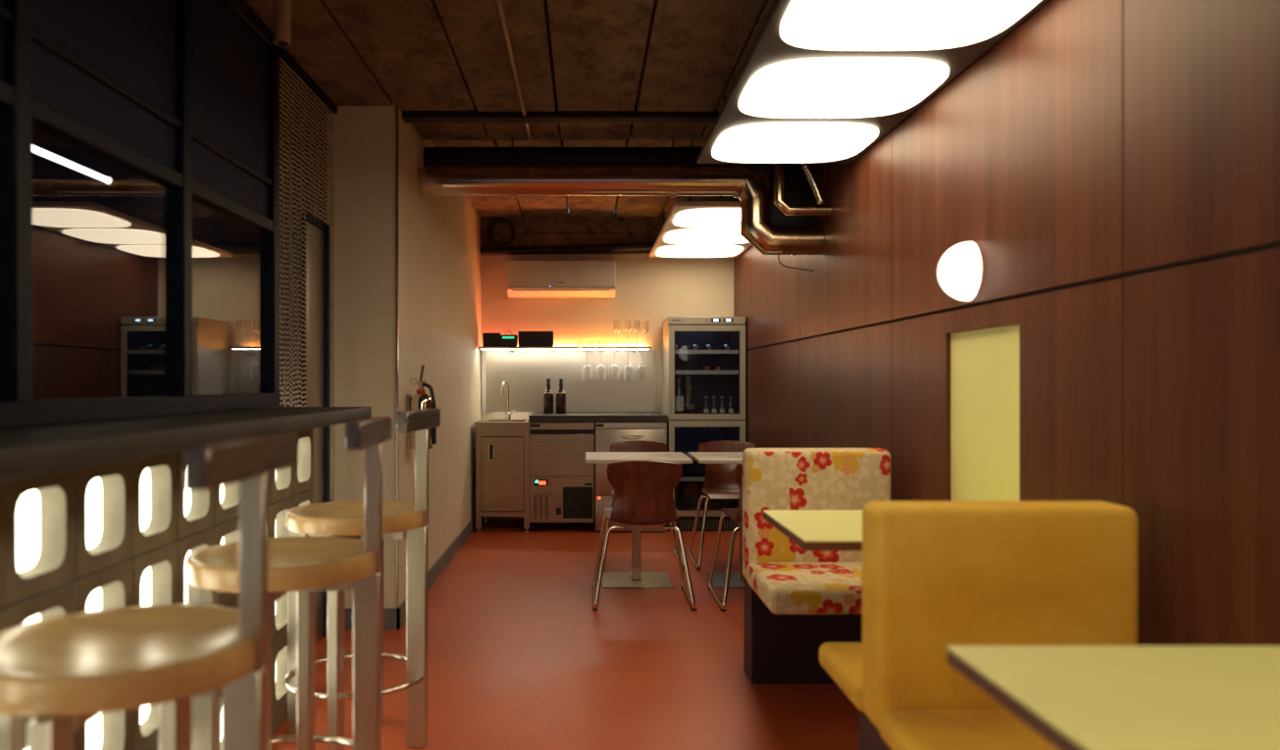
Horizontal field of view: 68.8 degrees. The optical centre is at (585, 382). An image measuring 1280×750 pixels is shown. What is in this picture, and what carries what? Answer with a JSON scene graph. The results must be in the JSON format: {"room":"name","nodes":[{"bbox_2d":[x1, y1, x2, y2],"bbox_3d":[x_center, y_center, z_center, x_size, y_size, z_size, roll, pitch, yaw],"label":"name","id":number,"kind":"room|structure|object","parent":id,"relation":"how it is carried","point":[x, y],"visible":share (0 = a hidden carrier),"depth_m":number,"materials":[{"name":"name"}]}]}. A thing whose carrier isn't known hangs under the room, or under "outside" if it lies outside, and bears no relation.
{"room":"cafe","nodes":[
{"label":"cafe","id":0,"kind":"room"},
{"bbox_2d":[9,126,245,428],"bbox_3d":[-2.428,-0.120,4.320,2.345,2.500,0.100,0,0,0],"label":"window glass","id":1,"kind":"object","parent":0,"point":[98,247],"depth_m":4.27,"materials":[{"name":"glass"}]},
{"bbox_2d":[245,61,326,409],"bbox_3d":[-1.220,-0.068,3.854,0.070,2.395,0.828,0,0,0],"label":"wall","id":2,"kind":"structure","parent":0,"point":[251,234],"depth_m":3.72,"materials":[{"name":"metal"}]},
{"bbox_2d":[299,212,329,644],"bbox_3d":[-1.164,0.215,4.008,0.042,1.830,0.316,0,0,0],"label":"door","id":3,"kind":"structure","parent":2,"relation":"attached to","point":[317,234],"depth_m":4.03,"materials":[{"name":"metal"}]},
{"bbox_2d":[326,102,481,608],"bbox_3d":[-1.056,-0.145,5.985,0.387,2.550,3.430,0,0,0],"label":"wall","id":4,"kind":"structure","parent":0,"point":[439,258],"depth_m":4.37,"materials":[{"name":"paint"}]},
{"bbox_2d":[396,104,398,609],"bbox_3d":[-0.863,-0.070,4.272,0.008,2.400,0.020,0,0,0],"label":"trim","id":5,"kind":"structure","parent":4,"relation":"attached to","point":[396,105],"depth_m":4.26,"materials":[{"name":"metal"}]},
{"bbox_2d":[344,514,482,629],"bbox_3d":[-1.003,1.083,5.979,0.304,0.095,3.442,0,0,0],"label":"baseboard","id":6,"kind":"structure","parent":4,"relation":"attached to","point":[393,618],"depth_m":5.13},
{"bbox_2d":[406,364,436,449],"bbox_3d":[-0.793,0.118,4.500,0.138,0.404,0.112,0,0,0],"label":"fire extinguisher","id":7,"kind":"object","parent":4,"relation":"attached to","point":[420,400],"visible":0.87,"depth_m":4.47,"materials":[{"name":"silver metal"}]},
{"bbox_2d":[423,147,767,173],"bbox_3d":[0.052,-1.198,5.020,1.826,0.140,0.140,0,0,0],"label":"beam","id":8,"kind":"structure","parent":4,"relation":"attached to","point":[433,156],"depth_m":4.96,"materials":[{"name":"black metal"}]},
{"bbox_2d":[245,0,774,217],"bbox_3d":[-1.188,-1.396,2.350,5.025,0.308,10.900,0,0,0],"label":"ceiling","id":9,"kind":"structure","parent":0,"point":[591,73],"depth_m":3.77,"materials":[{"name":"wood"}]},
{"bbox_2d":[273,0,291,46],"bbox_3d":[-0.885,-1.125,2.720,0.048,0.270,0.048,0,0,0],"label":"ceiling spotlight","id":10,"kind":"object","parent":9,"relation":"attached to","point":[281,8],"visible":1,"depth_m":2.70,"materials":[{"name":"brown metal"}]},
{"bbox_2d":[272,46,337,502],"bbox_3d":[-1.155,-0.073,3.853,0.036,2.377,0.827,0,0,0],"label":"screen","id":11,"kind":"object","parent":9,"relation":"hanging from","point":[288,63],"visible":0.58,"depth_m":3.77,"materials":[{"name":"metal"}]},
{"bbox_2d":[496,0,533,147],"bbox_3d":[-0.285,-1.256,1.015,0.018,0.018,7.830,0,0,0],"label":"conduit","id":12,"kind":"object","parent":9,"relation":"attached to","point":[499,2],"visible":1,"depth_m":3.63,"materials":[{"name":"metal"}]},
{"bbox_2d":[417,137,823,255],"bbox_3d":[0.180,-0.967,4.850,2.083,0.616,0.165,0,0,0],"label":"pipe","id":13,"kind":"object","parent":9,"relation":"hanging from","point":[756,228],"visible":1,"depth_m":4.79,"materials":[{"name":"metal"}]},
{"bbox_2d":[649,196,751,257],"bbox_3d":[0.862,-1.167,6.385,0.704,0.351,2.170,0,0,0],"label":"ceiling light","id":14,"kind":"object","parent":9,"relation":"hanging from","point":[691,229],"visible":0.72,"depth_m":6.22,"materials":[{"name":"beige plastic"}]},
{"bbox_2d":[656,245,743,257],"bbox_3d":[0.862,-0.997,7.100,0.640,0.010,0.624,0,0,0],"label":"diffuser","id":15,"kind":"object","parent":14,"relation":"attached to","point":[670,251],"depth_m":7.06,"materials":[{"name":"beige plastic"}]},
{"bbox_2d":[664,228,748,244],"bbox_3d":[0.862,-0.997,6.385,0.640,0.010,0.624,0,0,0],"label":"diffuser","id":16,"kind":"object","parent":14,"relation":"attached to","point":[671,235],"depth_m":6.35,"materials":[{"name":"beige plastic"}]},
{"bbox_2d":[672,207,740,227],"bbox_3d":[0.862,-0.997,5.670,0.640,0.010,0.624,0,0,0],"label":"diffuser","id":17,"kind":"object","parent":14,"relation":"attached to","point":[682,217],"depth_m":5.63,"materials":[{"name":"beige plastic"}]},
{"bbox_2d":[697,0,1047,163],"bbox_3d":[0.862,-1.125,3.185,0.704,0.266,2.170,0,0,0],"label":"ceiling light","id":18,"kind":"object","parent":9,"relation":"hanging from","point":[820,81],"visible":1,"depth_m":2.97,"materials":[{"name":"beige plastic"}]},
{"bbox_2d":[712,122,878,162],"bbox_3d":[0.862,-0.997,3.900,0.640,0.010,0.624,0,0,0],"label":"diffuser","id":19,"kind":"object","parent":18,"relation":"attached to","point":[736,142],"depth_m":3.84,"materials":[{"name":"beige plastic"}]},
{"bbox_2d":[738,57,948,118],"bbox_3d":[0.862,-0.997,3.185,0.640,0.010,0.624,0,0,0],"label":"diffuser","id":20,"kind":"object","parent":18,"relation":"attached to","point":[771,87],"depth_m":3.13,"materials":[{"name":"beige plastic"}]},
{"bbox_2d":[780,0,1040,50],"bbox_3d":[0.862,-0.997,2.470,0.640,0.010,0.624,0,0,0],"label":"diffuser","id":21,"kind":"object","parent":18,"relation":"attached to","point":[825,25],"depth_m":2.57,"materials":[{"name":"beige plastic"}]},
{"bbox_2d":[271,518,859,749],"bbox_3d":[-1.188,1.160,2.350,5.025,0.060,10.900,0,0,0],"label":"floor","id":22,"kind":"structure","parent":0,"point":[520,657],"depth_m":3.71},
{"bbox_2d":[0,431,298,749],"bbox_3d":[-0.721,0.609,1.450,0.445,1.043,0.442,0,0,0],"label":"bar stool","id":23,"kind":"object","parent":22,"relation":"on","point":[64,672],"visible":1,"depth_m":1.43,"materials":[{"name":"brown wood"}]},
{"bbox_2d":[0,428,313,749],"bbox_3d":[-1.025,0.633,1.944,0.052,0.994,2.964,0,0,0],"label":"wall","id":24,"kind":"structure","parent":22,"relation":"on","point":[63,578],"depth_m":2.03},
{"bbox_2d":[0,408,262,429],"bbox_3d":[-1.160,0.613,0.215,0.070,1.035,6.430,0,0,0],"label":"sill","id":25,"kind":"structure","parent":24,"relation":"attached to","point":[259,408],"depth_m":2.34,"materials":[{"name":"paint"}]},
{"bbox_2d":[0,0,280,428],"bbox_3d":[-1.155,-0.588,1.464,0.070,1.355,3.928,0,0,0],"label":"window","id":26,"kind":"structure","parent":24,"relation":"in","point":[181,96],"depth_m":2.47,"materials":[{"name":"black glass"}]},
{"bbox_2d":[16,467,276,749],"bbox_3d":[-1.073,0.627,1.960,0.025,0.965,2.920,0,0,0],"label":"light panel","id":27,"kind":"object","parent":24,"relation":"attached to","point":[28,505],"visible":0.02,"depth_m":2.01,"materials":[{"name":"beige plastic"}]},
{"bbox_2d":[0,407,371,481],"bbox_3d":[-0.956,0.112,1.470,0.332,0.044,3.940,0,0,0],"label":"countertop","id":28,"kind":"structure","parent":24,"relation":"on","point":[30,451],"depth_m":1.77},
{"bbox_2d":[186,416,391,749],"bbox_3d":[-0.702,0.609,2.180,0.445,1.043,0.442,0,0,-2],"label":"bar stool","id":29,"kind":"object","parent":22,"relation":"on","point":[303,565],"visible":0.85,"depth_m":2.17,"materials":[{"name":"metal"}]},
{"bbox_2d":[284,409,440,749],"bbox_3d":[-0.711,0.609,2.910,0.445,1.043,0.442,0,0,5],"label":"bar stool","id":30,"kind":"object","parent":22,"relation":"on","point":[338,519],"visible":0.8,"depth_m":2.88,"materials":[{"name":"metal"}]},
{"bbox_2d":[474,411,533,532],"bbox_3d":[-0.626,0.688,7.322,0.410,0.885,0.665,0,0,0],"label":"base cabinet","id":31,"kind":"object","parent":22,"relation":"on","point":[502,445],"visible":0.83,"depth_m":7.00,"materials":[{"name":"metal"}]},
{"bbox_2d":[474,418,529,425],"bbox_3d":[-0.627,0.365,7.315,0.407,0.130,0.650,0,0,0],"label":"sink","id":32,"kind":"object","parent":31,"relation":"in","point":[486,422],"depth_m":7.04,"materials":[{"name":"metal"}]},
{"bbox_2d":[501,380,515,419],"bbox_3d":[-0.638,0.143,7.485,0.150,0.315,0.075,0,0,-44],"label":"tap","id":33,"kind":"object","parent":31,"relation":"on","point":[507,414],"visible":1,"depth_m":7.51,"materials":[{"name":"silver metal"}]},
{"bbox_2d":[529,422,594,531],"bbox_3d":[-0.177,0.716,7.275,0.482,0.828,0.570,0,0,0],"label":"machine","id":34,"kind":"object","parent":22,"relation":"on","point":[561,482],"visible":0.99,"depth_m":7.00,"materials":[{"name":"metal"}]},
{"bbox_2d":[556,508,561,514],"bbox_3d":[-0.203,0.968,6.995,0.038,0.055,0.003,0,0,0],"label":"switch","id":35,"kind":"object","parent":34,"relation":"attached to","point":[558,510],"depth_m":6.99,"materials":[{"name":"black plastic"}]},
{"bbox_2d":[563,487,592,518],"bbox_3d":[-0.058,0.903,6.995,0.224,0.237,0.003,0,0,0],"label":"grille","id":36,"kind":"object","parent":34,"relation":"attached to","point":[577,501],"depth_m":6.99,"materials":[{"name":"black plastic"}]},
{"bbox_2d":[594,422,666,531],"bbox_3d":[0.341,0.711,7.272,0.536,0.818,0.616,0,0,0],"label":"fridge","id":37,"kind":"object","parent":22,"relation":"on","point":[605,434],"visible":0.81,"depth_m":6.99,"materials":[{"name":"metal"}]},
{"bbox_2d":[528,412,666,422],"bbox_3d":[0.093,0.273,7.332,1.037,0.050,0.687,0,0,0],"label":"countertop","id":38,"kind":"structure","parent":37,"relation":"on","point":[535,417],"depth_m":6.99,"materials":[{"name":"grey stone"}]},
{"bbox_2d":[543,378,553,413],"bbox_3d":[-0.292,0.110,7.320,0.080,0.276,0.080,0,0,0],"label":"wine bottle","id":39,"kind":"object","parent":38,"relation":"on","point":[547,394],"visible":0.96,"depth_m":7.29,"materials":[{"name":"black glass"}]},
{"bbox_2d":[556,378,565,413],"bbox_3d":[-0.193,0.110,7.320,0.080,0.276,0.080,0,0,0],"label":"wine bottle","id":40,"kind":"object","parent":38,"relation":"on","point":[560,394],"visible":0.96,"depth_m":7.29,"materials":[{"name":"black glass"}]},
{"bbox_2d":[585,452,692,588],"bbox_3d":[0.289,0.774,5.305,0.578,0.712,0.570,0,0,0],"label":"dining table","id":41,"kind":"object","parent":22,"relation":"on","point":[636,579],"visible":0.89,"depth_m":5.28,"materials":[{"name":"white laminate"}]},
{"bbox_2d":[600,440,684,570],"bbox_3d":[0.345,0.756,5.860,0.514,0.747,0.567,0,0,0],"label":"shell chair","id":42,"kind":"object","parent":22,"relation":"on","point":[634,445],"visible":0.37,"depth_m":6.10,"materials":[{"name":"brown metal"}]},
{"bbox_2d":[592,460,696,611],"bbox_3d":[0.292,0.756,4.845,0.514,0.747,0.567,0,0,0],"label":"shell chair","id":43,"kind":"object","parent":22,"relation":"on","point":[642,489],"visible":1,"depth_m":4.65,"materials":[{"name":"brown wood"}]},
{"bbox_2d":[662,316,745,530],"bbox_3d":[0.922,0.316,7.354,0.580,1.628,0.612,0,0,0],"label":"wine fridge","id":44,"kind":"object","parent":22,"relation":"on","point":[686,432],"visible":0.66,"depth_m":7.33,"materials":[{"name":"silver metal"}]},
{"bbox_2d":[675,378,683,412],"bbox_3d":[0.717,0.119,7.160,0.077,0.300,0.076,0,0,0],"label":"bottle","id":45,"kind":"object","parent":44,"relation":"in","point":[679,390],"visible":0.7,"depth_m":7.13,"materials":[{"name":"glass"}]},
{"bbox_2d":[675,451,698,454],"bbox_3d":[0.922,0.567,7.370,0.506,0.006,0.480,0,0,0],"label":"shelf","id":46,"kind":"object","parent":44,"relation":"attached to","point":[685,452],"depth_m":7.60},
{"bbox_2d":[685,375,694,412],"bbox_3d":[0.807,0.110,7.200,0.073,0.320,0.072,0,0,0],"label":"bottle","id":47,"kind":"object","parent":44,"relation":"in","point":[690,389],"visible":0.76,"depth_m":7.17,"materials":[{"name":"brown glass"}]},
{"bbox_2d":[679,476,705,481],"bbox_3d":[0.922,0.740,7.124,0.506,0.032,0.012,0,0,0],"label":"shelf","id":48,"kind":"object","parent":44,"relation":"attached to","point":[684,479],"depth_m":7.12,"materials":[{"name":"silver metal"}]},
{"bbox_2d":[687,343,699,350],"bbox_3d":[0.847,-0.265,7.269,0.072,0.072,0.262,0,0,0],"label":"wine bottle","id":49,"kind":"object","parent":44,"relation":"on","point":[694,346],"visible":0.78,"depth_m":7.20,"materials":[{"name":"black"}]},
{"bbox_2d":[681,473,705,476],"bbox_3d":[0.922,0.747,7.370,0.506,0.006,0.480,0,0,0],"label":"shelf","id":50,"kind":"object","parent":44,"relation":"attached to","point":[683,475],"depth_m":7.48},
{"bbox_2d":[698,363,710,370],"bbox_3d":[0.932,-0.108,7.269,0.072,0.072,0.262,0,0,0],"label":"wine bottle","id":51,"kind":"object","parent":44,"relation":"on","point":[704,367],"visible":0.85,"depth_m":7.20,"materials":[{"name":"red"}]},
{"bbox_2d":[675,354,733,355],"bbox_3d":[0.922,-0.225,7.360,0.506,0.006,0.500,0,0,0],"label":"shelf","id":52,"kind":"object","parent":44,"relation":"attached to","point":[676,354],"depth_m":7.40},
{"bbox_2d":[702,397,709,412],"bbox_3d":[0.922,0.190,7.150,0.056,0.160,0.057,0,0,0],"label":"bottle","id":53,"kind":"object","parent":44,"relation":"in","point":[705,407],"visible":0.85,"depth_m":7.13,"materials":[{"name":"glass"}]},
{"bbox_2d":[701,344,713,350],"bbox_3d":[0.952,-0.265,7.269,0.072,0.072,0.262,0,0,0],"label":"wine bottle","id":54,"kind":"object","parent":44,"relation":"on","point":[705,346],"visible":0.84,"depth_m":7.20,"materials":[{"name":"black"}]},
{"bbox_2d":[675,370,738,374],"bbox_3d":[0.922,-0.076,7.104,0.506,0.032,0.012,0,0,0],"label":"shelf","id":55,"kind":"object","parent":44,"relation":"attached to","point":[677,372],"depth_m":7.10,"materials":[{"name":"silver metal"}]},
{"bbox_2d":[675,350,738,354],"bbox_3d":[0.922,-0.232,7.104,0.506,0.032,0.012,0,0,0],"label":"shelf","id":56,"kind":"object","parent":44,"relation":"attached to","point":[677,351],"depth_m":7.10,"materials":[{"name":"silver metal"}]},
{"bbox_2d":[710,397,716,412],"bbox_3d":[0.984,0.190,7.150,0.056,0.160,0.057,0,0,0],"label":"bottle","id":57,"kind":"object","parent":44,"relation":"in","point":[713,407],"visible":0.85,"depth_m":7.13,"materials":[{"name":"glass"}]},
{"bbox_2d":[710,363,721,370],"bbox_3d":[1.017,-0.108,7.269,0.072,0.072,0.262,0,0,0],"label":"wine bottle","id":58,"kind":"object","parent":44,"relation":"on","point":[715,367],"visible":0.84,"depth_m":7.20,"materials":[{"name":"red"}]},
{"bbox_2d":[717,397,724,412],"bbox_3d":[1.044,0.190,7.150,0.056,0.160,0.057,0,0,0],"label":"bottle","id":59,"kind":"object","parent":44,"relation":"in","point":[721,407],"visible":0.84,"depth_m":7.13,"materials":[{"name":"glass"}]},
{"bbox_2d":[718,343,730,350],"bbox_3d":[1.092,-0.265,7.269,0.072,0.072,0.262,0,0,0],"label":"wine bottle","id":60,"kind":"object","parent":44,"relation":"on","point":[726,346],"visible":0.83,"depth_m":7.20,"materials":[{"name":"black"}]},
{"bbox_2d":[726,397,733,412],"bbox_3d":[1.112,0.190,7.150,0.056,0.160,0.057,0,0,0],"label":"bottle","id":61,"kind":"object","parent":44,"relation":"in","point":[730,407],"visible":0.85,"depth_m":7.13,"materials":[{"name":"glass"}]},
{"bbox_2d":[687,452,744,588],"bbox_3d":[0.903,0.774,5.305,0.583,0.712,0.570,0,0,0],"label":"dining table","id":62,"kind":"object","parent":22,"relation":"on","point":[737,580],"visible":0.45,"depth_m":5.28,"materials":[{"name":"white laminate"}]},
{"bbox_2d":[687,440,755,570],"bbox_3d":[0.925,0.756,5.860,0.514,0.747,0.567,0,0,0],"label":"shell chair","id":63,"kind":"object","parent":22,"relation":"on","point":[720,483],"visible":0.53,"depth_m":6.04,"materials":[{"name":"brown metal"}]},
{"bbox_2d":[708,462,742,611],"bbox_3d":[0.925,0.756,4.835,0.514,0.747,0.567,0,0,0],"label":"shell chair","id":64,"kind":"object","parent":22,"relation":"on","point":[735,514],"visible":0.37,"depth_m":4.67,"materials":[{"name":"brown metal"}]},
{"bbox_2d":[742,448,891,684],"bbox_3d":[0.915,0.693,3.360,0.615,0.874,0.600,0,0,0],"label":"bench","id":65,"kind":"object","parent":22,"relation":"on","point":[797,601],"visible":0.57,"depth_m":3.53,"materials":[{"name":"fabric"}]},
{"bbox_2d":[819,501,1137,749],"bbox_3d":[0.915,0.696,1.990,0.615,0.868,0.920,0,0,0],"label":"bench","id":66,"kind":"object","parent":22,"relation":"on","point":[937,576],"visible":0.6,"depth_m":1.95,"materials":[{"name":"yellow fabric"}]},
{"bbox_2d":[481,254,733,518],"bbox_3d":[0.037,0.035,7.750,2.575,2.190,0.100,0,0,0],"label":"wall","id":67,"kind":"structure","parent":0,"point":[653,290],"depth_m":7.70,"materials":[{"name":"beige paint"}]},
{"bbox_2d":[507,260,615,298],"bbox_3d":[-0.195,-0.843,7.600,0.876,0.285,0.194,0,0,0],"label":"air conditioner","id":68,"kind":"object","parent":67,"relation":"attached to","point":[525,279],"visible":1,"depth_m":7.50,"materials":[{"name":"white plastic"}]},
{"bbox_2d":[478,347,651,353],"bbox_3d":[-0.167,-0.266,7.548,1.373,0.052,0.297,0,0,0],"label":"wall shelf","id":69,"kind":"object","parent":67,"relation":"attached to","point":[511,349],"visible":0.91,"depth_m":7.40,"materials":[{"name":"beige"}]},
{"bbox_2d":[482,332,501,347],"bbox_3d":[-0.752,-0.340,7.488,0.136,0.112,0.124,0,0,0],"label":"speaker","id":70,"kind":"object","parent":69,"relation":"on","point":[489,339],"visible":0.9,"depth_m":7.43},
{"bbox_2d":[500,331,517,347],"bbox_3d":[-0.615,-0.346,7.489,0.132,0.125,0.123,0,0,0],"label":"radio","id":71,"kind":"object","parent":69,"relation":"on","point":[505,340],"visible":0.97,"depth_m":7.43,"materials":[{"name":"black plastic"}]},
{"bbox_2d":[518,331,554,347],"bbox_3d":[-0.397,-0.347,7.488,0.278,0.126,0.124,0,0,0],"label":"speaker","id":72,"kind":"object","parent":69,"relation":"on","point":[526,338],"visible":0.94,"depth_m":7.43},
{"bbox_2d":[623,351,633,380],"bbox_3d":[0.348,-0.134,7.550,0.084,0.235,0.084,0,0,0],"label":"glass","id":73,"kind":"object","parent":69,"relation":"hanging from","point":[625,351],"visible":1,"depth_m":7.55,"materials":[{"name":"clear glass"}]},
{"bbox_2d":[480,242,655,255],"bbox_3d":[-0.054,-1.097,7.620,1.610,0.119,0.064,0,0,0],"label":"pipe","id":74,"kind":"object","parent":67,"relation":"attached to","point":[642,245],"visible":0.79,"depth_m":7.59,"materials":[{"name":"black metal"}]},
{"bbox_2d":[482,351,656,411],"bbox_3d":[-0.135,-0.009,7.687,1.434,0.507,0.022,0,0,0],"label":"backsplash","id":75,"kind":"structure","parent":67,"relation":"attached to","point":[527,373],"depth_m":7.69,"materials":[{"name":"metal"}]},
{"bbox_2d":[480,212,666,254],"bbox_3d":[0.181,-1.225,7.725,2.088,0.330,0.150,0,0,0],"label":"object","id":76,"kind":"structure","parent":67,"relation":"attached to","point":[530,231],"depth_m":7.65,"materials":[{"name":"wood"}]},
{"bbox_2d":[485,218,514,247],"bbox_3d":[-0.694,-1.222,7.611,0.240,0.236,0.032,0,0,0],"label":"ventilation fan","id":77,"kind":"object","parent":76,"relation":"attached to","point":[489,230],"visible":1,"depth_m":7.60,"materials":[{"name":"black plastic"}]},
{"bbox_2d":[733,0,1279,646],"bbox_3d":[1.275,-0.145,2.350,0.100,2.550,10.700,0,0,0],"label":"wall","id":78,"kind":"structure","parent":0,"point":[1111,168],"depth_m":2.24,"materials":[{"name":"brown wood"}]},
{"bbox_2d":[760,163,815,271],"bbox_3d":[1.099,-0.909,5.103,0.247,0.643,0.315,0,0,0],"label":"vent box","id":79,"kind":"object","parent":78,"relation":"attached to","point":[797,188],"visible":0.49,"depth_m":4.96,"materials":[{"name":"black metal"}]},
{"bbox_2d":[773,163,832,215],"bbox_3d":[1.079,-1.035,4.640,0.286,0.410,0.058,0,0,0],"label":"pipe","id":80,"kind":"object","parent":78,"relation":"attached to","point":[780,202],"visible":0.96,"depth_m":4.62,"materials":[{"name":"metal"}]},
{"bbox_2d":[800,163,824,204],"bbox_3d":[1.073,-1.034,4.580,0.204,0.320,0.042,0,0,0],"label":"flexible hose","id":81,"kind":"object","parent":80,"relation":"attached to","point":[809,173],"visible":0.51,"depth_m":4.56,"materials":[{"name":"metal"}]},
{"bbox_2d":[763,510,862,551],"bbox_3d":[0.901,0.464,2.758,0.642,0.092,0.584,0,0,0],"label":"table","id":82,"kind":"object","parent":78,"relation":"attached to","point":[810,530],"visible":0.42,"depth_m":2.69,"materials":[{"name":"yellow laminate"}]},
{"bbox_2d":[936,241,982,302],"bbox_3d":[1.172,-0.351,2.950,0.106,0.190,0.190,0,0,0],"label":"wall lamp","id":83,"kind":"object","parent":78,"relation":"attached to","point":[959,272],"visible":1,"depth_m":2.89,"materials":[{"name":"beige glass"}]},
{"bbox_2d":[950,324,1019,501],"bbox_3d":[1.241,0.151,2.897,0.003,0.634,0.531,0,0,0],"label":"wall panel","id":84,"kind":"object","parent":78,"relation":"attached to","point":[984,363],"visible":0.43,"depth_m":2.90,"materials":[{"name":"yellow paint"}]},
{"bbox_2d":[946,646,1279,749],"bbox_3d":[0.897,0.464,1.170,0.649,0.092,0.620,0,0,0],"label":"table","id":85,"kind":"object","parent":78,"relation":"attached to","point":[1074,697],"visible":1,"depth_m":1.26,"materials":[{"name":"yellow laminate"}]},
{"bbox_3d":[-2.400,-1.253,0.632,2.400,0.015,7.265,0,0,0],"label":"ceiling","id":86,"kind":"structure","parent":0,"visible":0},
{"bbox_2d":[32,145,116,186],"bbox_3d":[-2.120,-1.062,3.720,0.040,0.367,0.910,0,0,0],"label":"tube light","id":87,"kind":"object","parent":86,"relation":"hanging from","point":[109,180],"visible":0.64,"depth_m":3.86,"materials":[{"name":"beige glass"}]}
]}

